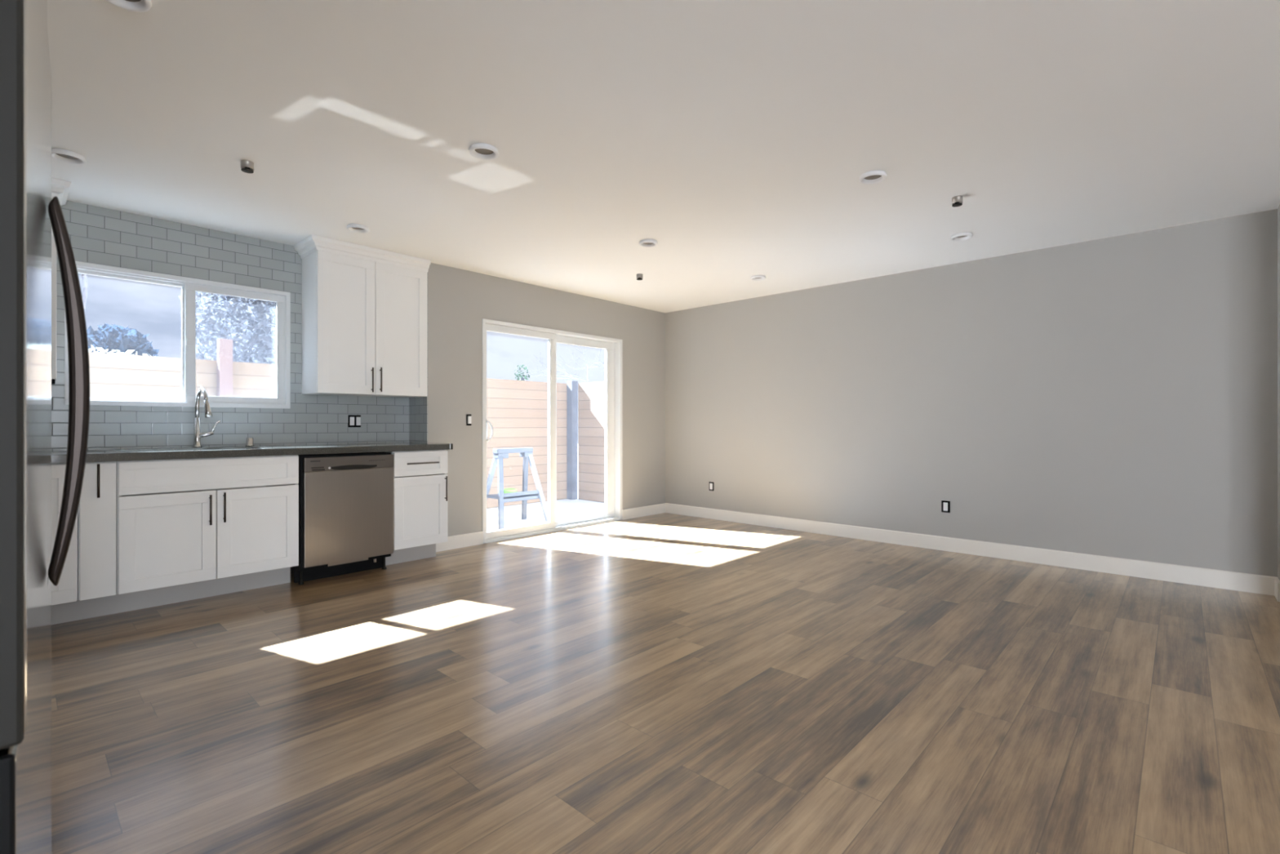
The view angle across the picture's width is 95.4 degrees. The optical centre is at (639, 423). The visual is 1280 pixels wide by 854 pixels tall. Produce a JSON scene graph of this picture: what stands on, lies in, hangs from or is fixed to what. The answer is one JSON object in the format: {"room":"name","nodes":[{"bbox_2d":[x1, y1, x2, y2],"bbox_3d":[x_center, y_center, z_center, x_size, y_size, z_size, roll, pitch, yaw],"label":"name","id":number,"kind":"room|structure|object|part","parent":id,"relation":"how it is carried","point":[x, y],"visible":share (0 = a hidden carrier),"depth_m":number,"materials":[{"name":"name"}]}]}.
{"room":"open-plan kitchen","nodes":[
{"label":"open-plan kitchen","id":0,"kind":"room"},
{"bbox_2d":[51,200,408,450],"bbox_3d":[-3.128,-0.135,4.012,0.140,2.440,3.317,0,0,43],"label":"wall","id":1,"kind":"structure","parent":0,"point":[98,235],"depth_m":4.04,"materials":[{"name":"grey tile"}]},
{"bbox_2d":[51,177,71,384],"bbox_3d":[-3.694,-0.788,3.008,0.395,1.131,1.069,0,0,43],"label":"upper cabinet","id":2,"kind":"object","parent":1,"relation":"attached to","point":[60,188],"visible":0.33,"depth_m":3.25,"materials":[{"name":"white paint"}]},
{"bbox_3d":[-3.425,-0.760,3.104,0.020,1.020,0.443,0,0,43],"label":"door","id":3,"kind":"part","parent":2,"relation":"part of","materials":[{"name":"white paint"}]},
{"bbox_3d":[-3.694,-1.310,3.008,0.395,0.089,1.069,0,0,43],"label":"crown moulding","id":4,"kind":"part","parent":2,"relation":"part of","materials":[{"name":"white paint"}]},
{"bbox_2d":[64,260,290,408],"bbox_3d":[-3.102,-0.555,4.005,0.108,0.880,1.218,0,0,43],"label":"window","id":5,"kind":"structure","parent":1,"relation":"in","point":[189,286],"depth_m":4.00,"materials":[{"name":"white plastic"}]},
{"bbox_3d":[-3.316,-0.550,3.807,0.035,0.810,0.569,0,0,43],"label":"sash","id":6,"kind":"part","parent":5,"relation":"part of","materials":[{"name":"clear glass"}]},
{"bbox_3d":[-2.904,-0.554,4.194,0.032,0.806,0.595,0,0,43],"label":"sash","id":7,"kind":"part","parent":5,"relation":"part of","materials":[{"name":"white plastic"}]},
{"bbox_2d":[347,414,360,426],"bbox_3d":[-2.330,-0.021,4.759,0.012,0.100,0.100,0,0,43],"label":"light switch","id":8,"kind":"object","parent":1,"relation":"attached to","point":[353,420],"visible":1,"depth_m":4.76,"materials":[{"name":"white plastic"}]},
{"bbox_2d":[293,234,431,397],"bbox_3d":[-2.184,-0.790,4.632,0.395,1.127,0.904,0,0,43],"label":"upper cabinet","id":9,"kind":"object","parent":1,"relation":"attached to","point":[364,308],"visible":1,"depth_m":4.49,"materials":[{"name":"white paint"}]},
{"bbox_3d":[-2.215,-0.749,4.406,0.020,1.043,0.413,0,0,43],"label":"door","id":10,"kind":"part","parent":9,"relation":"part of","materials":[{"name":"white paint"}]},
{"bbox_3d":[-2.184,-1.310,4.632,0.395,0.089,0.904,0,0,43],"label":"crown moulding","id":11,"kind":"part","parent":9,"relation":"part of","materials":[{"name":"white paint"}]},
{"bbox_3d":[-2.074,-0.340,4.517,0.034,0.190,0.012,0,0,43],"label":"handle","id":12,"kind":"part","parent":9,"relation":"part of","materials":[{"name":"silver metal"}]},
{"bbox_3d":[-2.030,-0.345,4.565,0.034,0.190,0.012,0,0,43],"label":"handle","id":13,"kind":"part","parent":9,"relation":"part of","materials":[{"name":"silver metal"}]},
{"bbox_3d":[-1.927,-0.749,4.715,0.020,1.043,0.425,0,0,43],"label":"door","id":14,"kind":"part","parent":9,"relation":"part of","materials":[{"name":"white paint"}]},
{"bbox_2d":[427,262,665,536],"bbox_3d":[-0.854,-0.135,6.117,0.325,2.440,3.062,0,0,43],"label":"wall","id":15,"kind":"structure","parent":0,"point":[459,300],"depth_m":5.40,"materials":[{"name":"beige paint"}]},
{"bbox_2d":[408,271,427,442],"bbox_3d":[-1.900,-0.135,4.993,0.324,2.440,0.008,0,0,43],"label":"tile","id":16,"kind":"structure","parent":15,"relation":"attached to","point":[418,406],"depth_m":4.97,"materials":[{"name":"grey tile"}]},
{"bbox_2d":[466,413,471,425],"bbox_3d":[-1.513,-0.034,5.160,0.012,0.100,0.050,0,0,43],"label":"light switch","id":17,"kind":"object","parent":15,"relation":"attached to","point":[468,418],"visible":1,"depth_m":5.16,"materials":[{"name":"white plastic"}]},
{"bbox_2d":[435,502,665,551],"bbox_3d":[-0.742,1.028,5.988,0.014,0.115,3.097,0,0,43],"label":"baseboard","id":18,"kind":"structure","parent":15,"relation":"attached to","point":[462,540],"depth_m":5.22,"materials":[{"name":"white paint"}]},
{"bbox_2d":[482,318,622,543],"bbox_3d":[-0.864,0.078,5.970,0.160,2.054,1.798,0,0,43],"label":"door","id":19,"kind":"structure","parent":15,"relation":"in","point":[613,348],"depth_m":5.99,"materials":[{"name":"white plastic"}]},
{"bbox_3d":[-1.383,0.065,5.324,0.081,0.210,0.026,0,0,-34],"label":"handle","id":20,"kind":"part","parent":19,"relation":"part of","materials":[{"name":"white plastic"}]},
{"bbox_3d":[-1.152,0.070,5.622,0.036,1.970,0.837,0,0,43],"label":"sliding panel","id":21,"kind":"part","parent":19,"relation":"part of","materials":[{"name":"clear glass"}]},
{"bbox_3d":[-0.611,0.070,6.288,0.038,1.970,0.908,0,0,43],"label":"fixed panel","id":22,"kind":"part","parent":19,"relation":"part of","materials":[{"name":"clear glass"}]},
{"bbox_2d":[47,0,1279,312],"bbox_3d":[1.210,-1.415,2.001,9.233,0.120,6.559,0,0,43],"label":"ceiling","id":23,"kind":"structure","parent":0,"point":[738,138],"depth_m":2.65,"materials":[{"name":"white paint"}]},
{"bbox_2d":[51,148,86,164],"bbox_3d":[-2.880,-1.343,2.931,0.142,0.022,0.142,0,0,43],"label":"recessed light","id":24,"kind":"object","parent":23,"relation":"in","point":[63,155],"visible":0.91,"depth_m":2.93,"materials":[{"name":"white plastic"}]},
{"bbox_2d":[105,0,151,12],"bbox_3d":[-1.618,-1.343,1.821,0.142,0.022,0.142,0,0,43],"label":"recessed light","id":25,"kind":"object","parent":23,"relation":"in","point":[137,6],"visible":1,"depth_m":1.86,"materials":[{"name":"white plastic"}]},
{"bbox_2d":[240,160,253,173],"bbox_3d":[-2.034,-1.331,3.019,0.058,0.046,0.058,0,0,43],"label":"sprinkler","id":26,"kind":"object","parent":23,"relation":"attached to","point":[247,166],"visible":1,"depth_m":3.00,"materials":[{"name":"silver metal"}]},
{"bbox_2d":[346,223,369,233],"bbox_3d":[-1.940,-1.343,4.012,0.142,0.022,0.142,0,0,43],"label":"recessed light","id":27,"kind":"object","parent":23,"relation":"in","point":[356,228],"visible":1,"depth_m":4.01,"materials":[{"name":"white plastic"}]},
{"bbox_2d":[469,142,498,159],"bbox_3d":[-0.770,-1.343,2.880,0.142,0.022,0.142,0,0,43],"label":"recessed light","id":28,"kind":"object","parent":23,"relation":"in","point":[481,151],"visible":1,"depth_m":2.88,"materials":[{"name":"white plastic"}]},
{"bbox_2d":[636,273,642,279],"bbox_3d":[-0.004,-1.331,5.286,0.058,0.046,0.058,0,0,43],"label":"sprinkler","id":29,"kind":"object","parent":23,"relation":"attached to","point":[639,276],"visible":1,"depth_m":5.26,"materials":[{"name":"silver metal"}]},
{"bbox_2d":[639,239,657,247],"bbox_3d":[0.062,-1.343,4.344,0.142,0.022,0.142,0,0,43],"label":"recessed light","id":30,"kind":"object","parent":23,"relation":"in","point":[646,242],"visible":1,"depth_m":4.35,"materials":[{"name":"white plastic"}]},
{"bbox_2d":[750,275,765,280],"bbox_3d":[1.089,-1.343,5.372,0.142,0.022,0.142,0,0,43],"label":"recessed light","id":31,"kind":"object","parent":23,"relation":"in","point":[756,277],"visible":1,"depth_m":5.36,"materials":[{"name":"white plastic"}]},
{"bbox_2d":[858,170,886,184],"bbox_3d":[1.271,-1.343,3.181,0.142,0.022,0.142,0,0,43],"label":"recessed light","id":32,"kind":"object","parent":23,"relation":"in","point":[871,177],"visible":1,"depth_m":3.18,"materials":[{"name":"white plastic"}]},
{"bbox_2d":[951,195,962,207],"bbox_3d":[1.900,-1.331,3.490,0.058,0.046,0.058,0,0,43],"label":"sprinkler","id":33,"kind":"object","parent":23,"relation":"attached to","point":[957,201],"visible":1,"depth_m":3.47,"materials":[{"name":"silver metal"}]},
{"bbox_2d":[950,231,973,240],"bbox_3d":[2.311,-1.343,4.187,0.142,0.022,0.142,0,0,43],"label":"recessed light","id":34,"kind":"object","parent":23,"relation":"in","point":[966,235],"visible":1,"depth_m":4.18,"materials":[{"name":"white plastic"}]},
{"bbox_2d":[51,512,1279,853],"bbox_3d":[1.210,1.135,2.001,8.953,0.100,6.279,0,0,43],"label":"floor","id":35,"kind":"structure","parent":0,"point":[664,682],"depth_m":2.22,"materials":[{"name":"brown wood"}]},
{"bbox_2d":[0,0,89,853],"bbox_3d":[-1.121,0.195,0.572,0.845,1.780,0.930,0,0,-44],"label":"refrigerator","id":36,"kind":"object","parent":35,"relation":"on","point":[28,213],"visible":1,"depth_m":0.53,"materials":[{"name":"grey metal"}]},
{"bbox_3d":[-0.558,0.637,0.476,0.066,0.711,0.010,0,0,-44],"label":"edge trim","id":37,"kind":"part","parent":36,"relation":"part of","materials":[{"name":"black plastic"}]},
{"bbox_3d":[-0.556,-0.210,0.478,0.068,0.970,0.010,0,0,-44],"label":"edge trim","id":38,"kind":"part","parent":36,"relation":"part of","materials":[{"name":"grey plastic"}]},
{"bbox_3d":[-0.878,0.637,0.809,0.064,0.705,0.926,0,0,-44],"label":"freezer drawer","id":39,"kind":"part","parent":36,"relation":"part of","materials":[{"name":"silver metal"}]},
{"bbox_3d":[-0.721,-0.210,0.654,0.066,0.960,0.484,0,0,-44],"label":"door","id":40,"kind":"part","parent":36,"relation":"part of","materials":[{"name":"silver metal"}]},
{"bbox_3d":[-1.048,-0.210,0.986,0.064,0.966,0.436,0,0,-44],"label":"door","id":41,"kind":"part","parent":36,"relation":"part of","materials":[{"name":"silver metal"}]},
{"bbox_3d":[-0.834,-0.047,0.851,0.044,0.559,0.028,0,0,-44],"label":"handle","id":42,"kind":"part","parent":36,"relation":"part of","materials":[{"name":"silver metal"}]},
{"bbox_2d":[51,462,77,624],"bbox_3d":[-3.587,0.645,2.917,0.676,0.879,1.082,0,0,43],"label":"base cabinet","id":43,"kind":"object","parent":35,"relation":"on","point":[64,594],"visible":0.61,"depth_m":3.05,"materials":[{"name":"white paint"}]},
{"bbox_2d":[51,441,453,463],"bbox_3d":[-2.846,0.182,3.697,0.699,0.046,3.234,0,0,43],"label":"countertop","id":44,"kind":"structure","parent":43,"relation":"on","point":[58,456],"depth_m":3.72,"materials":[{"name":"grey stone"}]},
{"bbox_2d":[192,387,220,447],"bbox_3d":[-2.918,-0.041,3.890,0.150,0.400,0.212,0,0,-22],"label":"kitchen faucet","id":45,"kind":"object","parent":44,"relation":"on","point":[197,434],"visible":1,"depth_m":3.92,"materials":[{"name":"silver metal"}]},
{"bbox_3d":[-2.921,-0.136,3.884,0.194,0.210,0.027,0,0,37],"label":"spout","id":46,"kind":"part","parent":45,"relation":"part of","materials":[{"name":"silver metal"}]},
{"bbox_3d":[-2.910,0.018,3.995,0.057,0.087,0.015,0,0,-34],"label":"lever","id":47,"kind":"part","parent":45,"relation":"part of","materials":[{"name":"silver metal"}]},
{"bbox_2d":[245,437,253,445],"bbox_3d":[-2.786,0.129,4.160,0.052,0.061,0.052,0,0,43],"label":"air gap cap","id":48,"kind":"object","parent":44,"relation":"on","point":[249,441],"visible":0.94,"depth_m":4.14,"materials":[{"name":"silver metal"}]},
{"bbox_2d":[75,461,116,620],"bbox_3d":[-3.154,0.645,3.358,0.710,0.879,0.153,0,0,43],"label":"base cabinet","id":49,"kind":"object","parent":35,"relation":"on","point":[97,507],"visible":0.8,"depth_m":3.15,"materials":[{"name":"white paint"}]},
{"bbox_3d":[-2.907,0.306,3.127,0.034,0.180,0.012,0,0,43],"label":"handle","id":50,"kind":"part","parent":49,"relation":"part of","materials":[{"name":"black metal"}]},
{"bbox_2d":[113,454,298,613],"bbox_3d":[-2.795,0.645,3.744,0.710,0.879,0.902,0,0,43],"label":"base cabinet","id":51,"kind":"object","parent":35,"relation":"on","point":[188,529],"visible":0.98,"depth_m":3.50,"materials":[{"name":"white paint"}]},
{"bbox_3d":[-2.720,0.670,3.368,0.020,0.536,0.442,0,0,43],"label":"door","id":52,"kind":"part","parent":51,"relation":"part of","materials":[{"name":"white paint"}]},
{"bbox_3d":[-2.567,0.304,3.533,0.020,0.182,0.891,0,0,43],"label":"drawer","id":53,"kind":"part","parent":51,"relation":"part of","materials":[{"name":"white paint"}]},
{"bbox_3d":[-2.571,0.515,3.488,0.034,0.180,0.012,0,0,43],"label":"handle","id":54,"kind":"part","parent":51,"relation":"part of","materials":[{"name":"black metal"}]},
{"bbox_3d":[-2.523,0.507,3.539,0.034,0.180,0.012,0,0,43],"label":"handle","id":55,"kind":"part","parent":51,"relation":"part of","materials":[{"name":"black metal"}]},
{"bbox_3d":[-2.415,0.670,3.696,0.020,0.536,0.445,0,0,43],"label":"door","id":56,"kind":"part","parent":51,"relation":"part of","materials":[{"name":"white paint"}]},
{"bbox_2d":[291,452,393,584],"bbox_3d":[-2.270,0.649,4.306,0.670,0.872,0.612,0,0,43],"label":"dishwasher","id":57,"kind":"object","parent":35,"relation":"on","point":[346,500],"visible":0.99,"depth_m":4.06,"materials":[{"name":"silver metal"}]},
{"bbox_3d":[-2.139,1.032,4.183,0.030,0.095,0.610,0,0,43],"label":"kick plate","id":58,"kind":"part","parent":57,"relation":"part of","materials":[{"name":"black plastic"}]},
{"bbox_3d":[-2.037,0.640,4.099,0.042,0.634,0.598,0,0,43],"label":"door","id":59,"kind":"part","parent":57,"relation":"part of","materials":[{"name":"silver metal"}]},
{"bbox_3d":[-2.037,0.274,4.099,0.042,0.094,0.598,0,0,43],"label":"control panel","id":60,"kind":"part","parent":57,"relation":"part of","materials":[{"name":"silver metal"}]},
{"bbox_3d":[-2.009,0.304,4.100,0.005,0.032,0.310,0,0,43],"label":"pocket handle","id":61,"kind":"part","parent":57,"relation":"part of","materials":[{"name":"grey plastic"}]},
{"bbox_2d":[384,449,448,565],"bbox_3d":[-1.789,0.645,4.583,0.380,0.879,0.437,0,0,43],"label":"base cabinet","id":62,"kind":"object","parent":35,"relation":"on","point":[420,477],"visible":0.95,"depth_m":4.49,"materials":[{"name":"white paint"}]},
{"bbox_3d":[-1.682,0.304,4.484,0.020,0.182,0.430,0,0,43],"label":"drawer","id":63,"kind":"part","parent":62,"relation":"part of","materials":[{"name":"white paint"}]},
{"bbox_3d":[-1.682,0.670,4.484,0.020,0.536,0.430,0,0,43],"label":"door","id":64,"kind":"part","parent":62,"relation":"part of","materials":[{"name":"white paint"}]},
{"bbox_3d":[-1.663,0.301,4.464,0.034,0.012,0.255,0,0,43],"label":"handle","id":65,"kind":"part","parent":62,"relation":"part of","materials":[{"name":"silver metal"}]},
{"bbox_3d":[-1.532,0.511,4.606,0.034,0.195,0.012,0,0,43],"label":"handle","id":66,"kind":"part","parent":62,"relation":"part of","materials":[{"name":"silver metal"}]},
{"bbox_2d":[665,208,1277,577],"bbox_3d":[2.208,-0.135,5.455,5.361,2.440,0.140,0,0,43],"label":"wall","id":67,"kind":"structure","parent":0,"point":[1115,397],"depth_m":4.62,"materials":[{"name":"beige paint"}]},
{"bbox_2d":[709,481,714,490],"bbox_3d":[0.812,0.714,6.648,0.068,0.100,0.012,0,0,43],"label":"wall outlet","id":68,"kind":"object","parent":67,"relation":"attached to","point":[711,483],"visible":1,"depth_m":6.64,"materials":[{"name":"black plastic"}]},
{"bbox_2d":[709,483,712,489],"bbox_3d":[0.811,0.714,6.647,0.034,0.070,0.010,0,0,43],"label":"receptacle","id":69,"kind":"object","parent":68,"relation":"attached to","point":[710,484],"depth_m":6.64,"materials":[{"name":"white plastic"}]},
{"bbox_2d":[941,500,950,512],"bbox_3d":[2.610,0.708,4.977,0.068,0.100,0.012,0,0,43],"label":"wall outlet","id":70,"kind":"object","parent":67,"relation":"attached to","point":[945,504],"visible":1,"depth_m":4.97,"materials":[{"name":"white plastic"}]},
{"bbox_2d":[943,502,947,511],"bbox_3d":[2.609,0.708,4.976,0.034,0.070,0.010,0,0,43],"label":"receptacle","id":71,"kind":"object","parent":70,"relation":"attached to","point":[945,504],"depth_m":4.97,"materials":[{"name":"white plastic"}]},
{"bbox_2d":[665,502,1275,595],"bbox_3d":[2.164,1.026,5.391,5.057,0.118,0.014,0,0,43],"label":"baseboard","id":72,"kind":"structure","parent":67,"relation":"attached to","point":[1233,580],"depth_m":4.62,"materials":[{"name":"white paint"}]},
{"bbox_2d":[1277,204,1279,580],"bbox_3d":[5.215,-0.135,2.347,3.557,2.440,0.319,0,0,43],"label":"wall","id":73,"kind":"structure","parent":0,"point":[1278,208],"depth_m":3.63,"materials":[{"name":"beige paint"}]},
{"bbox_2d":[1274,577,1279,601],"bbox_3d":[3.950,1.026,3.608,0.014,0.118,0.165,0,0,43],"label":"baseboard","id":74,"kind":"structure","parent":73,"relation":"attached to","point":[1277,582],"depth_m":3.58,"materials":[{"name":"white paint"}]},
{"label":"outside","id":75,"kind":"structure","parent":0,"visible":0},
{"bbox_2d":[486,498,604,531],"bbox_3d":[-6.505,1.235,15.606,21.220,0.100,30.000,0,0,43],"label":"ground","id":76,"kind":"structure","parent":75,"point":[566,508],"depth_m":7.80,"materials":[{"name":"concrete"}]},
{"bbox_2d":[80,273,88,311],"bbox_3d":[-7.591,-1.253,6.938,3.174,4.889,2.393,0,0,43],"label":"bare tree","id":77,"kind":"object","parent":76,"relation":"on","point":[84,277],"visible":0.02,"depth_m":7.41,"materials":[{"name":"grey plant"}]},
{"bbox_2d":[88,345,155,356],"bbox_3d":[-5.070,0.222,5.565,0.444,1.928,1.105,0,0,43],"label":"bush","id":78,"kind":"object","parent":76,"relation":"on","point":[100,349],"visible":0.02,"depth_m":5.54,"materials":[{"name":"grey plant"}]},
{"bbox_2d":[86,323,159,356],"bbox_3d":[-5.891,0.025,6.598,0.885,2.322,0.768,0,0,43],"label":"evergreen tree","id":79,"kind":"object","parent":76,"relation":"on","point":[108,337],"visible":0.34,"depth_m":6.43,"materials":[{"name":"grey plant"}]},
{"bbox_2d":[217,337,232,396],"bbox_3d":[-4.165,0.170,5.845,0.120,2.030,0.110,0,0,43],"label":"fence post","id":80,"kind":"object","parent":76,"relation":"on","point":[224,346],"visible":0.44,"depth_m":5.80,"materials":[{"name":"wood"}]},
{"bbox_2d":[178,291,275,364],"bbox_3d":[-6.167,-1.013,10.257,2.483,4.398,3.061,0,0,43],"label":"tree","id":81,"kind":"object","parent":76,"relation":"on","point":[259,331],"visible":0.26,"depth_m":9.36,"materials":[{"name":"green plant"}]},
{"bbox_2d":[88,351,566,508],"bbox_3d":[-4.908,0.275,5.232,0.113,1.820,10.980,0,0,43],"label":"fence","id":82,"kind":"object","parent":76,"relation":"on","point":[517,411],"visible":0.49,"depth_m":8.18,"materials":[{"name":"brown wood"}]},
{"bbox_2d":[486,447,547,529],"bbox_3d":[-1.479,0.735,6.810,0.532,0.900,0.715,0,0,43],"label":"sawhorse","id":83,"kind":"object","parent":76,"relation":"on","point":[526,453],"visible":0.85,"depth_m":6.71,"materials":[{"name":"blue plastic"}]},
{"bbox_3d":[-1.762,0.765,6.711,0.309,0.840,0.063,0,0,12],"label":"leg","id":84,"kind":"part","parent":83,"relation":"part of","materials":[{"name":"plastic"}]},
{"bbox_3d":[-1.557,0.765,6.520,0.063,0.840,0.309,0,0,-17],"label":"leg","id":85,"kind":"part","parent":83,"relation":"part of","materials":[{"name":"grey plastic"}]},
{"bbox_2d":[503,488,516,493],"bbox_3d":[-1.505,0.786,6.738,0.156,0.066,0.156,0,0,43],"label":"plastic tub","id":86,"kind":"object","parent":83,"relation":"on","point":[506,490],"visible":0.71,"depth_m":6.68,"materials":[{"name":"green plastic"}]},
{"bbox_2d":[486,489,539,502],"bbox_3d":[-1.479,0.835,6.810,0.310,0.100,0.540,0,0,43],"label":"shelf","id":87,"kind":"object","parent":83,"relation":"on","point":[524,495],"depth_m":6.68,"materials":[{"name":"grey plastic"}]},
{"bbox_3d":[-1.401,0.765,7.099,0.063,0.840,0.309,0,0,-17],"label":"leg","id":88,"kind":"part","parent":83,"relation":"part of","materials":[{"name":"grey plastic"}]},
{"bbox_3d":[-1.196,0.765,6.908,0.309,0.840,0.063,0,0,12],"label":"leg","id":89,"kind":"part","parent":83,"relation":"part of","materials":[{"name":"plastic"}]},
{"bbox_2d":[514,364,529,380],"bbox_3d":[-2.382,-0.001,11.695,0.353,2.373,0.330,0,0,43],"label":"young tree","id":90,"kind":"object","parent":76,"relation":"on","point":[522,378],"visible":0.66,"depth_m":11.68,"materials":[{"name":"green plant"}]},
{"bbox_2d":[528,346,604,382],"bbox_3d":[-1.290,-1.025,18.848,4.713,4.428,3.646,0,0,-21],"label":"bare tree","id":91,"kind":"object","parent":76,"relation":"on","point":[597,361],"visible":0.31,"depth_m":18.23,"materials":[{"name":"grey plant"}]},
{"bbox_2d":[566,380,577,499],"bbox_3d":[-1.065,0.255,9.169,0.125,1.860,0.120,0,0,43],"label":"fence post","id":92,"kind":"object","parent":76,"relation":"on","point":[571,385],"visible":1,"depth_m":9.12,"materials":[{"name":"wood"}]},
{"bbox_2d":[577,381,604,502],"bbox_3d":[0.508,0.274,7.838,3.930,1.822,0.113,0,0,43],"label":"fence","id":93,"kind":"object","parent":76,"relation":"on","point":[591,395],"visible":0.15,"depth_m":8.93,"materials":[{"name":"brown wood"}]}
]}

